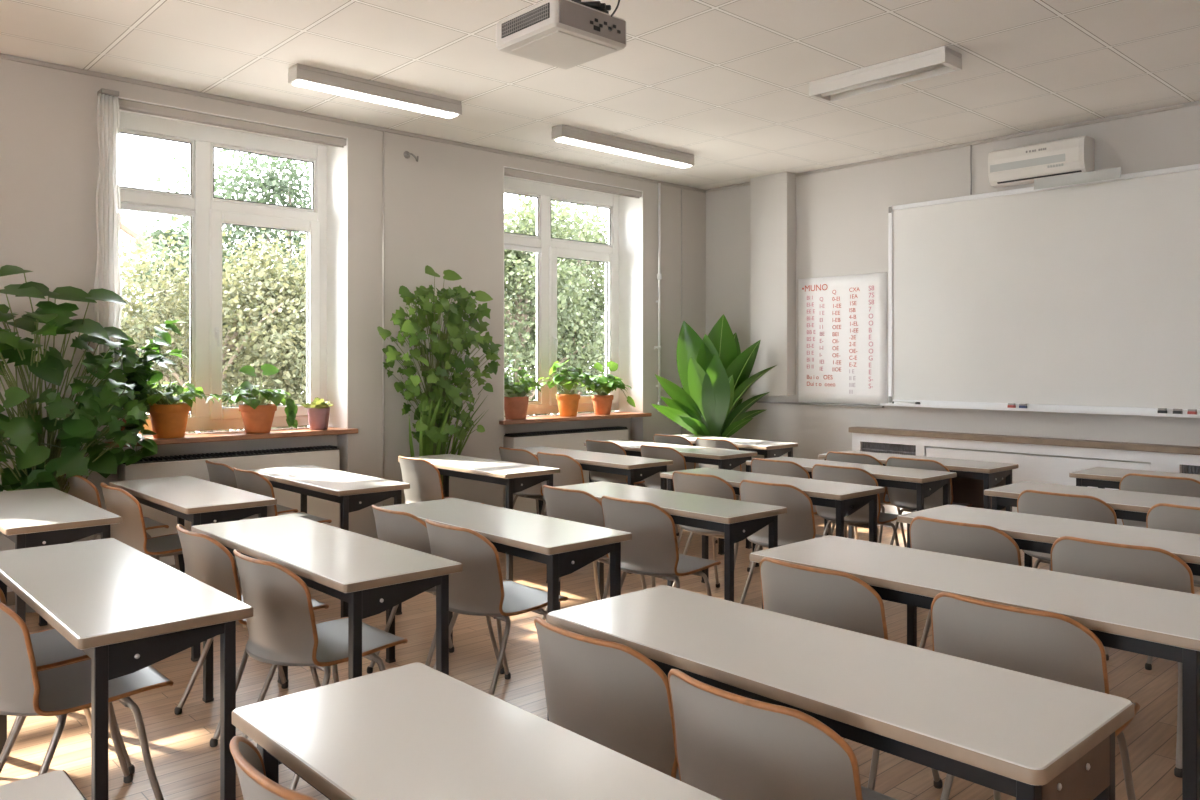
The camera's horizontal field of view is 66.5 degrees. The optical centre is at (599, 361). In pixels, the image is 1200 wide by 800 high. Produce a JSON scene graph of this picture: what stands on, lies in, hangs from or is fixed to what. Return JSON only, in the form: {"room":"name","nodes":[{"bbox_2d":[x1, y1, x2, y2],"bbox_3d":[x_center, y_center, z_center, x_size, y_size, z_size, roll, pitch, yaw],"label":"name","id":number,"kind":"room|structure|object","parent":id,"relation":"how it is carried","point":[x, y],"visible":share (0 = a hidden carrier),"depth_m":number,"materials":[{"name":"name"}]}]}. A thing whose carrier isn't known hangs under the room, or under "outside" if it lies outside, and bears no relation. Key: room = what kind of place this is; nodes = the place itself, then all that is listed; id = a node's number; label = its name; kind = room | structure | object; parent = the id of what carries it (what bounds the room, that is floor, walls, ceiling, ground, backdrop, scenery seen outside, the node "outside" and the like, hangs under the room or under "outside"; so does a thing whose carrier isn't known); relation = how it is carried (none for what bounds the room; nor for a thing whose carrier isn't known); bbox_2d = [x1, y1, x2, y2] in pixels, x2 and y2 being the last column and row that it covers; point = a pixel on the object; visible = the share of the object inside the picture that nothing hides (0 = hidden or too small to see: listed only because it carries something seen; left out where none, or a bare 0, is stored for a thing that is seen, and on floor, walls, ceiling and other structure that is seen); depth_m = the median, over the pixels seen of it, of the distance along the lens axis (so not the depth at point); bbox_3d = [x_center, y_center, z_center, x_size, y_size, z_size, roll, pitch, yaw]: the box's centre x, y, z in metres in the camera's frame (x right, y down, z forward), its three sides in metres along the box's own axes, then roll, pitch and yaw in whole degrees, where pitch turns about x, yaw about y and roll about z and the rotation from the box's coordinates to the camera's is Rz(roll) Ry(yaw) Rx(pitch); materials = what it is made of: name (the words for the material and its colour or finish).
{"room":"classroom","nodes":[
{"label":"classroom","id":0,"kind":"room"},
{"bbox_2d":[147,403,190,438],"bbox_3d":[-2.879,0.392,6.110,0.268,0.225,0.268,0,0,-43],"label":"pot","id":1,"kind":"object","parent":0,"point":[168,420],"depth_m":6.02,"materials":[{"name":"orange ceramic"}]},
{"bbox_2d":[239,404,276,433],"bbox_3d":[-2.437,0.404,6.516,0.257,0.200,0.257,0,0,-43],"label":"pot","id":2,"kind":"object","parent":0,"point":[259,420],"depth_m":6.43,"materials":[{"name":"ceramic"}]},
{"bbox_2d":[0,59,705,591],"bbox_3d":[-3.653,-0.190,5.608,13.020,3.280,0.400,0,0,-43],"label":"wall","id":3,"kind":"structure","parent":0,"point":[444,210],"depth_m":7.12,"materials":[{"name":"paint"}]},
{"bbox_2d":[93,88,123,425],"bbox_3d":[-3.107,-0.655,5.774,0.180,2.110,0.095,0,0,-43],"label":"curtain","id":4,"kind":"object","parent":3,"relation":"hanging from","point":[108,196],"visible":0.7,"depth_m":5.76,"materials":[{"name":"white fabric"}]},
{"bbox_2d":[105,97,357,447],"bbox_3d":[-2.624,-0.580,6.511,1.726,2.240,0.485,0,0,-43],"label":"window","id":5,"kind":"structure","parent":3,"relation":"in","point":[325,225],"depth_m":6.72,"materials":[{"name":"white plastic"}]},
{"bbox_2d":[104,320,188,465],"bbox_3d":[-2.967,0.194,5.954,0.532,0.952,0.447,0,0,-20],"label":"trailing ivy","id":6,"kind":"object","parent":5,"relation":"on","point":[143,365],"visible":0.42,"depth_m":5.94,"materials":[{"name":"plant"}]},
{"bbox_2d":[120,129,193,197],"bbox_3d":[-3.103,-1.373,6.354,0.539,0.415,0.048,0,0,-43],"label":"light","id":7,"kind":"object","parent":5,"relation":"attached to","point":[150,133],"depth_m":6.37,"materials":[{"name":"clear glass"}]},
{"bbox_2d":[121,202,193,418],"bbox_3d":[-3.103,-0.346,6.354,0.539,1.478,0.048,0,0,-43],"label":"light","id":8,"kind":"object","parent":5,"relation":"attached to","point":[155,204],"depth_m":6.50,"materials":[{"name":"clear glass"}]},
{"bbox_2d":[128,377,218,438],"bbox_3d":[-2.851,0.284,6.074,0.611,0.440,0.531,0,0,-43],"label":"potted herb","id":9,"kind":"object","parent":5,"relation":"on","point":[168,417],"visible":0.94,"depth_m":6.02,"materials":[{"name":"orange ceramic"}]},
{"bbox_2d":[118,98,345,147],"bbox_3d":[-2.534,-1.660,6.413,1.610,0.064,0.060,0,0,-43],"label":"roller blind","id":10,"kind":"object","parent":5,"relation":"attached to","point":[133,106],"visible":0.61,"depth_m":6.34,"materials":[{"name":"fabric"}]},
{"bbox_2d":[206,364,297,433],"bbox_3d":[-2.433,0.258,6.495,0.616,0.492,0.488,0,0,-43],"label":"geranium","id":11,"kind":"object","parent":5,"relation":"on","point":[257,415],"visible":1,"depth_m":6.44,"materials":[{"name":"plant"}]},
{"bbox_2d":[211,143,315,211],"bbox_3d":[-2.526,-1.373,6.884,0.807,0.415,0.048,0,0,-43],"label":"light","id":12,"kind":"object","parent":5,"relation":"attached to","point":[240,147],"depth_m":6.85,"materials":[{"name":"clear glass"}]},
{"bbox_2d":[0,53,705,192],"bbox_3d":[-3.512,-1.815,5.454,12.620,0.030,0.018,0,0,-43],"label":"trim","id":13,"kind":"structure","parent":3,"relation":"attached to","point":[2,56],"depth_m":6.68,"materials":[{"name":"paint"}]},
{"bbox_2d":[499,166,651,424],"bbox_3d":[-0.318,-0.580,8.634,1.817,2.240,0.485,0,0,-43],"label":"window","id":14,"kind":"structure","parent":3,"relation":"in","point":[622,256],"depth_m":9.05,"materials":[{"name":"white plastic"}]},
{"bbox_2d":[504,190,539,238],"bbox_3d":[-0.804,-1.373,8.470,0.610,0.415,0.048,0,0,-43],"label":"light","id":15,"kind":"object","parent":14,"relation":"attached to","point":[530,193],"depth_m":8.57,"materials":[{"name":"clear glass"}]},
{"bbox_2d":[506,244,539,403],"bbox_3d":[-0.804,-0.346,8.470,0.610,1.478,0.048,0,0,-43],"label":"light","id":16,"kind":"object","parent":14,"relation":"attached to","point":[519,247],"depth_m":8.65,"materials":[{"name":"clear glass"}]},
{"bbox_2d":[504,359,542,419],"bbox_3d":[-0.724,0.237,8.100,0.384,0.534,0.413,0,0,-33],"label":"potted plant","id":17,"kind":"object","parent":14,"relation":"on","point":[515,402],"visible":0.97,"depth_m":8.02,"materials":[{"name":"green plant"}]},
{"bbox_2d":[537,360,595,416],"bbox_3d":[-0.272,0.242,8.484,0.590,0.524,0.494,0,0,-43],"label":"potted plant","id":18,"kind":"object","parent":14,"relation":"on","point":[568,403],"visible":1,"depth_m":8.43,"materials":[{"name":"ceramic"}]},
{"bbox_2d":[504,167,641,197],"bbox_3d":[-0.228,-1.660,8.536,1.701,0.064,0.060,0,0,-43],"label":"roller blind","id":19,"kind":"object","parent":14,"relation":"attached to","point":[507,171],"visible":1,"depth_m":8.46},
{"bbox_2d":[550,197,611,246],"bbox_3d":[-0.194,-1.373,9.031,0.827,0.415,0.048,0,0,-43],"label":"light","id":20,"kind":"object","parent":14,"relation":"attached to","point":[575,200],"depth_m":9.03,"materials":[{"name":"clear glass"}]},
{"bbox_2d":[580,361,635,414],"bbox_3d":[0.061,0.247,8.811,0.620,0.514,0.462,0,0,-43],"label":"potted pelargonium","id":21,"kind":"object","parent":14,"relation":"on","point":[602,403],"visible":0.9,"depth_m":8.72,"materials":[{"name":"plant"}]},
{"bbox_2d":[0,0,1199,189],"bbox_3d":[-0.673,-1.880,2.370,13.020,0.100,9.200,0,0,-43],"label":"ceiling","id":22,"kind":"structure","parent":0,"point":[722,83],"depth_m":5.66,"materials":[{"name":"tile"}]},
{"bbox_2d":[288,63,461,118],"bbox_3d":[-1.455,-1.776,6.051,1.205,0.107,0.125,0,0,-43],"label":"ceiling lamp","id":23,"kind":"object","parent":22,"relation":"attached to","point":[299,75],"visible":1,"depth_m":5.96,"materials":[{"name":"metal"}]},
{"bbox_2d":[292,80,457,118],"bbox_3d":[-1.455,-1.744,6.051,1.161,0.042,0.107,0,0,-43],"label":"diffuser","id":24,"kind":"object","parent":23,"relation":"attached to","point":[345,88],"depth_m":6.01,"materials":[{"name":"white"}]},
{"bbox_2d":[496,0,625,68],"bbox_3d":[-0.157,-1.589,3.934,0.416,0.486,0.449,0,0,-43],"label":"projector","id":25,"kind":"object","parent":22,"relation":"attached to","point":[564,34],"visible":1,"depth_m":3.85,"materials":[{"name":"plastic"}]},
{"bbox_2d":[501,3,549,37],"bbox_3d":[-0.311,-1.419,3.804,0.007,0.061,0.320,0,0,-43],"label":"vent","id":26,"kind":"object","parent":25,"relation":"attached to","point":[536,16],"depth_m":3.80,"materials":[{"name":"plastic"}]},
{"bbox_2d":[552,124,693,167],"bbox_3d":[0.228,-1.776,7.600,1.530,0.107,0.125,0,0,-43],"label":"ceiling lamp","id":27,"kind":"object","parent":22,"relation":"attached to","point":[562,133],"visible":1,"depth_m":7.48,"materials":[{"name":"metal"}]},
{"bbox_2d":[555,137,690,167],"bbox_3d":[0.228,-1.744,7.600,1.486,0.042,0.107,0,0,-43],"label":"diffuser","id":28,"kind":"object","parent":27,"relation":"attached to","point":[597,143],"depth_m":7.56,"materials":[{"name":"white"}]},
{"bbox_2d":[809,46,961,101],"bbox_3d":[1.758,-1.782,5.702,0.210,0.095,0.930,0,0,-43],"label":"ceiling lamp","id":29,"kind":"object","parent":22,"relation":"attached to","point":[942,60],"visible":1,"depth_m":5.63,"materials":[{"name":"white metal"}]},
{"bbox_2d":[0,515,1199,799],"bbox_3d":[-0.673,1.500,2.370,13.020,0.100,9.200,0,0,-43],"label":"floor","id":30,"kind":"structure","parent":0,"point":[186,767],"depth_m":3.93,"materials":[{"name":"brown wood"}]},
{"bbox_2d":[0,770,86,799],"bbox_3d":[-0.644,1.075,0.943,0.450,0.750,1.320,0,0,-43],"label":"school desk","id":31,"kind":"object","parent":30,"relation":"on","point":[54,785],"visible":1,"depth_m":1.50,"materials":[{"name":"laminate"}]},
{"bbox_2d":[0,488,121,625],"bbox_3d":[-2.773,1.075,4.474,0.450,0.750,1.320,0,0,-43],"label":"school desk","id":32,"kind":"object","parent":30,"relation":"on","point":[29,518],"visible":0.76,"depth_m":4.11,"materials":[{"name":"laminate"}]},
{"bbox_2d":[0,588,134,773],"bbox_3d":[-1.972,1.052,3.212,0.532,0.795,0.488,0,0,-44],"label":"chair","id":33,"kind":"object","parent":30,"relation":"on","point":[50,648],"visible":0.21,"depth_m":3.20,"materials":[{"name":"plastic"}]},
{"bbox_2d":[0,265,147,612],"bbox_3d":[-3.222,0.447,5.279,1.113,2.006,0.586,0,0,-43],"label":"monstera plant","id":34,"kind":"object","parent":30,"relation":"on","point":[37,466],"visible":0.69,"depth_m":5.27,"materials":[{"name":"green plant"}]},
{"bbox_2d":[0,602,173,799],"bbox_3d":[-1.659,1.052,2.843,0.532,0.795,0.488,0,0,-43],"label":"chair","id":35,"kind":"object","parent":30,"relation":"on","point":[25,690],"visible":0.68,"depth_m":2.74,"materials":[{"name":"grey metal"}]},
{"bbox_2d":[0,538,253,799],"bbox_3d":[-1.628,1.075,2.980,0.450,0.750,1.410,0,0,-43],"label":"school desk","id":36,"kind":"object","parent":30,"relation":"on","point":[125,608],"visible":0.94,"depth_m":2.60,"materials":[{"name":"laminate"}]},
{"bbox_2d":[100,482,182,570],"bbox_3d":[-2.442,1.052,5.037,0.532,0.795,0.488,0,0,-43],"label":"chair","id":37,"kind":"object","parent":30,"relation":"on","point":[132,529],"visible":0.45,"depth_m":4.80,"materials":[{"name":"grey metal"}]},
{"bbox_2d":[109,476,276,661],"bbox_3d":[-2.259,1.075,5.009,0.450,0.750,1.320,0,0,-43],"label":"school desk","id":38,"kind":"object","parent":30,"relation":"on","point":[197,501],"visible":0.69,"depth_m":4.71,"materials":[{"name":"laminate"}]},
{"bbox_2d":[118,445,339,564],"bbox_3d":[-2.559,1.042,6.442,1.490,0.815,0.155,0,0,-43],"label":"radiator","id":39,"kind":"object","parent":30,"relation":"on","point":[194,465],"visible":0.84,"depth_m":6.38,"materials":[{"name":"metal"}]},
{"bbox_2d":[123,445,338,463],"bbox_3d":[-2.559,0.647,6.442,1.478,0.025,0.145,0,0,-43],"label":"grille","id":40,"kind":"object","parent":39,"relation":"attached to","point":[315,450],"depth_m":6.42,"materials":[{"name":"metal"}]},
{"bbox_2d":[174,524,328,746],"bbox_3d":[-1.438,1.052,3.754,0.532,0.795,0.488,0,0,-41],"label":"chair","id":41,"kind":"object","parent":30,"relation":"on","point":[206,560],"visible":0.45,"depth_m":3.52,"materials":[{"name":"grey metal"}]},
{"bbox_2d":[230,736,317,799],"bbox_3d":[-0.367,1.052,1.646,0.532,0.795,0.488,0,0,-43],"label":"chair","id":42,"kind":"object","parent":30,"relation":"on","point":[255,785],"visible":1,"depth_m":1.49,"materials":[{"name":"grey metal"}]},
{"bbox_2d":[233,467,331,579],"bbox_3d":[-2.019,1.052,5.773,0.532,0.795,0.488,0,0,-43],"label":"chair","id":43,"kind":"object","parent":30,"relation":"on","point":[250,481],"visible":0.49,"depth_m":5.53,"materials":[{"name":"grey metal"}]},
{"bbox_2d":[233,549,407,790],"bbox_3d":[-1.011,1.052,3.268,0.532,0.795,0.488,0,0,-44],"label":"chair","id":44,"kind":"object","parent":30,"relation":"on","point":[283,630],"visible":0.87,"depth_m":3.06,"materials":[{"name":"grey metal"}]},
{"bbox_2d":[191,514,462,702],"bbox_3d":[-1.112,1.075,3.543,0.450,0.750,1.400,0,0,-43],"label":"school desk","id":45,"kind":"object","parent":30,"relation":"on","point":[373,576],"visible":0.82,"depth_m":3.19,"materials":[{"name":"laminate"}]},
{"bbox_2d":[248,465,409,617],"bbox_3d":[-1.700,1.075,5.598,0.450,0.750,1.320,0,0,-43],"label":"school desk","id":46,"kind":"object","parent":30,"relation":"on","point":[355,492],"visible":0.51,"depth_m":5.27,"materials":[{"name":"laminate"}]},
{"bbox_2d":[367,505,504,673],"bbox_3d":[-0.772,1.052,4.257,0.532,0.795,0.488,0,0,-43],"label":"chair","id":47,"kind":"object","parent":30,"relation":"on","point":[404,529],"visible":0.3,"depth_m":4.03,"materials":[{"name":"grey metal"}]},
{"bbox_2d":[377,265,501,487],"bbox_3d":[-1.200,0.350,7.130,1.027,2.201,0.553,0,0,-43],"label":"climbing plant","id":48,"kind":"object","parent":30,"relation":"on","point":[433,427],"visible":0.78,"depth_m":7.08,"materials":[{"name":"green plant"}]},
{"bbox_2d":[398,456,483,503],"bbox_3d":[-1.134,1.052,6.458,0.532,0.795,0.488,0,0,-43],"label":"chair","id":49,"kind":"object","parent":30,"relation":"on","point":[424,479],"visible":0.41,"depth_m":6.23,"materials":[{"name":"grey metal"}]},
{"bbox_2d":[232,662,721,799],"bbox_3d":[-0.139,1.075,1.510,0.440,0.750,1.320,0,0,-43],"label":"school desk","id":50,"kind":"object","parent":30,"relation":"on","point":[413,731],"visible":1,"depth_m":1.67,"materials":[{"name":"laminate"}]},
{"bbox_2d":[398,454,559,582],"bbox_3d":[-0.867,1.075,6.338,0.450,0.750,1.320,0,0,-43],"label":"school desk","id":51,"kind":"object","parent":30,"relation":"on","point":[517,477],"visible":0.62,"depth_m":5.99,"materials":[{"name":"laminate"}]},
{"bbox_2d":[425,519,567,694],"bbox_3d":[-0.452,1.052,3.872,0.532,0.795,0.488,0,0,-43],"label":"chair","id":52,"kind":"object","parent":30,"relation":"on","point":[480,589],"visible":0.83,"depth_m":3.65,"materials":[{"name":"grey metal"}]},
{"bbox_2d":[380,498,631,720],"bbox_3d":[-0.475,1.075,4.082,0.450,0.750,1.320,0,0,-43],"label":"school desk","id":53,"kind":"object","parent":30,"relation":"on","point":[566,546],"visible":0.53,"depth_m":3.74,"materials":[{"name":"laminate"}]},
{"bbox_2d":[499,447,545,514],"bbox_3d":[-0.501,1.052,7.136,0.532,0.795,0.488,0,0,-43],"label":"chair","id":54,"kind":"object","parent":30,"relation":"on","point":[522,456],"visible":0.4,"depth_m":6.91,"materials":[{"name":"grey plastic"}]},
{"bbox_2d":[537,452,583,499],"bbox_3d":[-0.177,1.052,6.748,0.532,0.795,0.488,0,0,-43],"label":"chair","id":55,"kind":"object","parent":30,"relation":"on","point":[571,472],"visible":0.25,"depth_m":6.51,"materials":[{"name":"grey plastic"}]},
{"bbox_2d":[504,426,627,512],"bbox_3d":[-0.289,1.042,8.531,1.410,0.815,0.155,0,0,-43],"label":"radiator","id":56,"kind":"object","parent":30,"relation":"on","point":[574,439],"visible":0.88,"depth_m":8.35,"materials":[{"name":"metal"}]},
{"bbox_2d":[504,426,627,436],"bbox_3d":[-0.289,0.647,8.531,1.398,0.025,0.145,0,0,-43],"label":"grille","id":57,"kind":"object","parent":56,"relation":"attached to","point":[582,432],"depth_m":8.51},
{"bbox_2d":[516,446,672,573],"bbox_3d":[-0.139,1.075,6.899,0.450,0.750,1.480,0,0,-43],"label":"school desk","id":58,"kind":"object","parent":30,"relation":"on","point":[636,469],"visible":0.44,"depth_m":6.49,"materials":[{"name":"laminate"}]},
{"bbox_2d":[542,485,646,619],"bbox_3d":[-0.022,1.052,4.940,0.532,0.795,0.488,0,0,-43],"label":"chair","id":59,"kind":"object","parent":30,"relation":"on","point":[579,506],"visible":0.3,"depth_m":4.73,"materials":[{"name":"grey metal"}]},
{"bbox_2d":[534,617,679,779],"bbox_3d":[0.113,1.052,2.401,0.532,0.795,0.488,0,0,-43],"label":"chair","id":60,"kind":"object","parent":30,"relation":"on","point":[610,694],"visible":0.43,"depth_m":2.17,"materials":[{"name":"grey plastic"}]},
{"bbox_2d":[601,496,720,595],"bbox_3d":[0.291,1.052,4.555,0.532,0.795,0.488,0,0,-44],"label":"chair","id":61,"kind":"object","parent":30,"relation":"on","point":[652,551],"visible":0.87,"depth_m":4.34,"materials":[{"name":"grey plastic"}]},
{"bbox_2d":[584,440,756,554],"bbox_3d":[0.542,1.075,7.546,0.450,0.750,1.550,0,0,-43],"label":"school desk","id":62,"kind":"object","parent":30,"relation":"on","point":[727,459],"visible":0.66,"depth_m":7.10,"materials":[{"name":"laminate"}]},
{"bbox_2d":[558,481,786,609],"bbox_3d":[0.295,1.075,4.744,0.450,0.750,1.320,0,0,-43],"label":"school desk","id":63,"kind":"object","parent":30,"relation":"on","point":[738,520],"visible":0.43,"depth_m":4.38,"materials":[{"name":"laminate"}]},
{"bbox_2d":[640,445,717,550],"bbox_3d":[0.610,1.052,7.317,0.532,0.795,0.488,0,0,-41],"label":"chair","id":64,"kind":"object","parent":30,"relation":"on","point":[658,452],"visible":0.33,"depth_m":7.11,"materials":[{"name":"grey plastic"}]},
{"bbox_2d":[651,314,776,437],"bbox_3d":[1.098,0.493,8.805,1.227,1.913,0.421,0,0,0],"label":"leaf plant","id":65,"kind":"object","parent":30,"relation":"on","point":[714,373],"visible":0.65,"depth_m":8.78,"materials":[{"name":"plant"}]},
{"bbox_2d":[672,471,762,587],"bbox_3d":[0.729,1.052,5.571,0.532,0.795,0.488,0,0,-43],"label":"chair","id":66,"kind":"object","parent":30,"relation":"on","point":[692,483],"visible":0.4,"depth_m":5.38,"materials":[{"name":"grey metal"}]},
{"bbox_2d":[653,434,797,458],"bbox_3d":[1.101,1.075,8.217,0.450,0.750,1.320,0,0,-43],"label":"school desk","id":67,"kind":"object","parent":30,"relation":"on","point":[769,449],"visible":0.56,"depth_m":7.81,"materials":[{"name":"laminate"}]},
{"bbox_2d":[660,467,884,586],"bbox_3d":[0.986,1.075,5.447,0.450,0.750,1.320,0,0,-43],"label":"school desk","id":68,"kind":"object","parent":30,"relation":"on","point":[847,498],"visible":0.56,"depth_m":5.10,"materials":[{"name":"laminate"}]},
{"bbox_2d":[739,480,824,603],"bbox_3d":[1.077,1.052,5.163,0.532,0.795,0.488,0,0,-44],"label":"chair","id":69,"kind":"object","parent":30,"relation":"on","point":[798,524],"visible":0.59,"depth_m":4.93,"materials":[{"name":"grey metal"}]},
{"bbox_2d":[668,669,896,799],"bbox_3d":[0.436,1.052,1.999,0.532,0.795,0.488,0,0,-42],"label":"chair","id":70,"kind":"object","parent":30,"relation":"on","point":[730,746],"visible":0.95,"depth_m":1.79,"materials":[{"name":"grey plastic"}]},
{"bbox_2d":[747,458,832,571],"bbox_3d":[1.333,1.052,6.317,0.532,0.795,0.488,0,0,-43],"label":"chair","id":71,"kind":"object","parent":30,"relation":"on","point":[763,466],"visible":0.2,"depth_m":6.12,"materials":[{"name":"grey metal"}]},
{"bbox_2d":[547,585,1133,799],"bbox_3d":[0.477,1.075,2.221,0.490,0.750,1.347,0,0,-43],"label":"school desk","id":72,"kind":"object","parent":30,"relation":"on","point":[1022,736],"visible":0.91,"depth_m":1.95,"materials":[{"name":"laminate"}]},
{"bbox_2d":[760,557,941,789],"bbox_3d":[0.836,1.052,3.122,0.532,0.795,0.488,0,0,-41],"label":"chair","id":73,"kind":"object","parent":30,"relation":"on","point":[838,599],"visible":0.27,"depth_m":2.90,"materials":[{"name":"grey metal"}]},
{"bbox_2d":[746,457,956,566],"bbox_3d":[1.648,1.075,6.138,0.450,0.750,1.340,0,0,-43],"label":"school desk","id":74,"kind":"object","parent":30,"relation":"on","point":[926,482],"visible":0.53,"depth_m":5.74,"materials":[{"name":"laminate"}]},
{"bbox_2d":[812,464,898,545],"bbox_3d":[1.672,1.052,5.950,0.532,0.795,0.488,0,0,-43],"label":"chair","id":75,"kind":"object","parent":30,"relation":"on","point":[853,475],"visible":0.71,"depth_m":5.77,"materials":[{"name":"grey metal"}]},
{"bbox_2d":[818,450,1018,538],"bbox_3d":[2.266,1.075,6.612,0.450,0.750,1.320,0,0,-43],"label":"school desk","id":76,"kind":"object","parent":30,"relation":"on","point":[973,477],"visible":0.42,"depth_m":6.40,"materials":[{"name":"laminate"}]},
{"bbox_2d":[886,457,971,544],"bbox_3d":[2.299,1.052,6.405,0.532,0.795,0.488,0,0,-43],"label":"chair","id":77,"kind":"object","parent":30,"relation":"on","point":[906,499],"visible":0.53,"depth_m":6.25,"materials":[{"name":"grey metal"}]},
{"bbox_2d":[910,516,1021,648],"bbox_3d":[1.634,1.052,3.938,0.532,0.795,0.488,0,0,-41],"label":"chair","id":78,"kind":"object","parent":30,"relation":"on","point":[983,542],"visible":0.24,"depth_m":3.74,"materials":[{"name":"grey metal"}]},
{"bbox_2d":[749,535,1199,799],"bbox_3d":[1.223,1.075,3.001,0.525,0.750,1.440,0,0,-43],"label":"school desk","id":79,"kind":"object","parent":30,"relation":"on","point":[1145,620],"visible":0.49,"depth_m":2.78,"materials":[{"name":"laminate"}]},
{"bbox_2d":[848,427,1199,529],"bbox_3d":[3.675,1.021,6.852,0.149,0.858,4.045,0,0,-43],"label":"heater casing","id":80,"kind":"object","parent":30,"relation":"on","point":[1163,458],"visible":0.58,"depth_m":7.13,"materials":[{"name":"white metal"}]},
{"bbox_2d":[931,592,1139,799],"bbox_3d":[1.263,1.052,2.658,0.532,0.795,0.488,0,0,-43],"label":"chair","id":81,"kind":"object","parent":30,"relation":"on","point":[1043,644],"visible":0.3,"depth_m":2.46,"materials":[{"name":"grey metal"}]},
{"bbox_2d":[897,504,1199,646],"bbox_3d":[1.992,1.075,3.842,0.495,0.750,1.355,0,0,-43],"label":"school desk","id":82,"kind":"object","parent":30,"relation":"on","point":[1031,532],"visible":0.44,"depth_m":3.84,"materials":[{"name":"laminate"}]},
{"bbox_2d":[1017,490,1116,660],"bbox_3d":[2.475,1.052,4.752,0.532,0.795,0.488,0,0,-43],"label":"chair","id":83,"kind":"object","parent":30,"relation":"on","point":[1070,506],"visible":0.26,"depth_m":4.57,"materials":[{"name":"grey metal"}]},
{"bbox_2d":[984,481,1199,567],"bbox_3d":[2.756,1.075,4.695,0.545,0.750,1.355,0,0,-43],"label":"school desk","id":84,"kind":"object","parent":30,"relation":"on","point":[1127,505],"visible":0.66,"depth_m":4.87,"materials":[{"name":"laminate"}]},
{"bbox_2d":[1050,536,1194,777],"bbox_3d":[2.035,1.052,3.503,0.532,0.795,0.488,0,0,-44],"label":"chair","id":85,"kind":"object","parent":30,"relation":"on","point":[1154,567],"visible":0.27,"depth_m":3.29,"materials":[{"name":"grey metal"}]},
{"bbox_2d":[1069,467,1199,488],"bbox_3d":[3.602,1.075,5.463,0.500,0.750,1.340,0,0,-43],"label":"school desk","id":86,"kind":"object","parent":30,"relation":"on","point":[1100,477],"visible":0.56,"depth_m":5.74,"materials":[{"name":"laminate"}]},
{"bbox_2d":[1119,473,1199,527],"bbox_3d":[3.410,1.052,5.449,0.532,0.795,0.488,0,0,-43],"label":"chair","id":87,"kind":"object","parent":30,"relation":"on","point":[1179,486],"visible":0.27,"depth_m":5.28,"materials":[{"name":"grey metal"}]},
{"bbox_2d":[1145,503,1199,669],"bbox_3d":[2.888,1.052,4.303,0.532,0.795,0.488,0,0,-43],"label":"chair","id":88,"kind":"object","parent":30,"relation":"on","point":[1162,516],"visible":0.34,"depth_m":4.21,"materials":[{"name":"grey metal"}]},
{"bbox_2d":[750,172,795,395],"bbox_3d":[1.701,-0.752,8.997,0.150,2.155,0.445,0,0,-43],"label":"column","id":89,"kind":"structure","parent":0,"point":[773,196],"depth_m":8.91,"materials":[{"name":"paint"}]},
{"bbox_2d":[706,100,1199,494],"bbox_3d":[4.178,-0.190,6.564,0.200,3.280,8.800,0,0,-43],"label":"wall","id":90,"kind":"structure","parent":0,"point":[842,214],"depth_m":8.20,"materials":[{"name":"paint"}]},
{"bbox_2d":[798,272,886,404],"bbox_3d":[2.238,-0.207,8.507,0.017,1.190,0.943,0,0,-43],"label":"chart","id":91,"kind":"object","parent":90,"relation":"attached to","point":[842,320],"visible":1,"depth_m":8.49,"materials":[{"name":"paper"}]},
{"bbox_2d":[706,102,1199,192],"bbox_3d":[4.036,-1.809,6.558,0.018,0.018,8.582,0,0,-43],"label":"trim","id":92,"kind":"structure","parent":90,"relation":"attached to","point":[1194,103],"depth_m":7.43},
{"bbox_2d":[880,164,1199,417],"bbox_3d":[3.691,-0.495,6.860,0.114,1.773,3.455,0,0,-43],"label":"whiteboard","id":93,"kind":"object","parent":90,"relation":"attached to","point":[1082,297],"visible":0.98,"depth_m":7.12,"materials":[{"name":"plastic"}]},
{"bbox_2d":[880,403,1199,417],"bbox_3d":[3.691,0.377,6.860,0.114,0.028,3.455,0,0,-43],"label":"tray","id":94,"kind":"object","parent":93,"relation":"on","point":[985,406],"depth_m":7.01,"materials":[{"name":"white metal"}]},
{"bbox_2d":[988,135,1120,189],"bbox_3d":[3.500,-1.512,7.002,0.250,0.385,0.964,0,0,-43],"label":"air conditioner","id":95,"kind":"object","parent":90,"relation":"attached to","point":[1070,161],"visible":1,"depth_m":6.94,"materials":[{"name":"plastic"}]},
{"label":"outside","id":96,"kind":"structure","parent":0,"visible":0},
{"bbox_3d":[-21.743,2.050,45.769,110.000,0.200,83.200,0,0,-43],"label":"ground","id":97,"kind":"structure","parent":96,"visible":0},
{"bbox_2d":[120,215,251,432],"bbox_3d":[-7.611,-0.377,16.665,2.650,4.670,2.670,0,0,33],"label":"tree","id":98,"kind":"object","parent":97,"relation":"on","point":[185,239],"visible":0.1,"depth_m":16.34,"materials":[{"name":"green plant"}]},
{"bbox_2d":[119,217,305,435],"bbox_3d":[-5.790,0.227,13.700,5.192,4.788,5.396,0,0,-31],"label":"tree","id":99,"kind":"object","parent":97,"relation":"on","point":[285,336],"visible":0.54,"depth_m":12.90,"materials":[{"name":"green plant"}]},
{"bbox_2d":[131,146,311,429],"bbox_3d":[-6.854,-1.492,19.924,6.853,6.914,6.783,0,0,13],"label":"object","id":100,"kind":"object","parent":97,"relation":"on","point":[280,189],"visible":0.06,"depth_m":18.84,"materials":[{"name":"green plant"}]},
{"bbox_2d":[504,195,607,416],"bbox_3d":[-1.217,-0.710,15.895,4.708,5.346,4.719,0,0,-22],"label":"tree","id":101,"kind":"object","parent":97,"relation":"on","point":[523,271],"visible":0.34,"depth_m":15.01,"materials":[{"name":"green plant"}]},
{"bbox_2d":[504,208,614,415],"bbox_3d":[-0.432,-0.554,17.176,3.928,5.033,4.387,0,0,-37],"label":"tree","id":102,"kind":"object","parent":97,"relation":"on","point":[596,316],"visible":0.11,"depth_m":16.47,"materials":[{"name":"green plant"}]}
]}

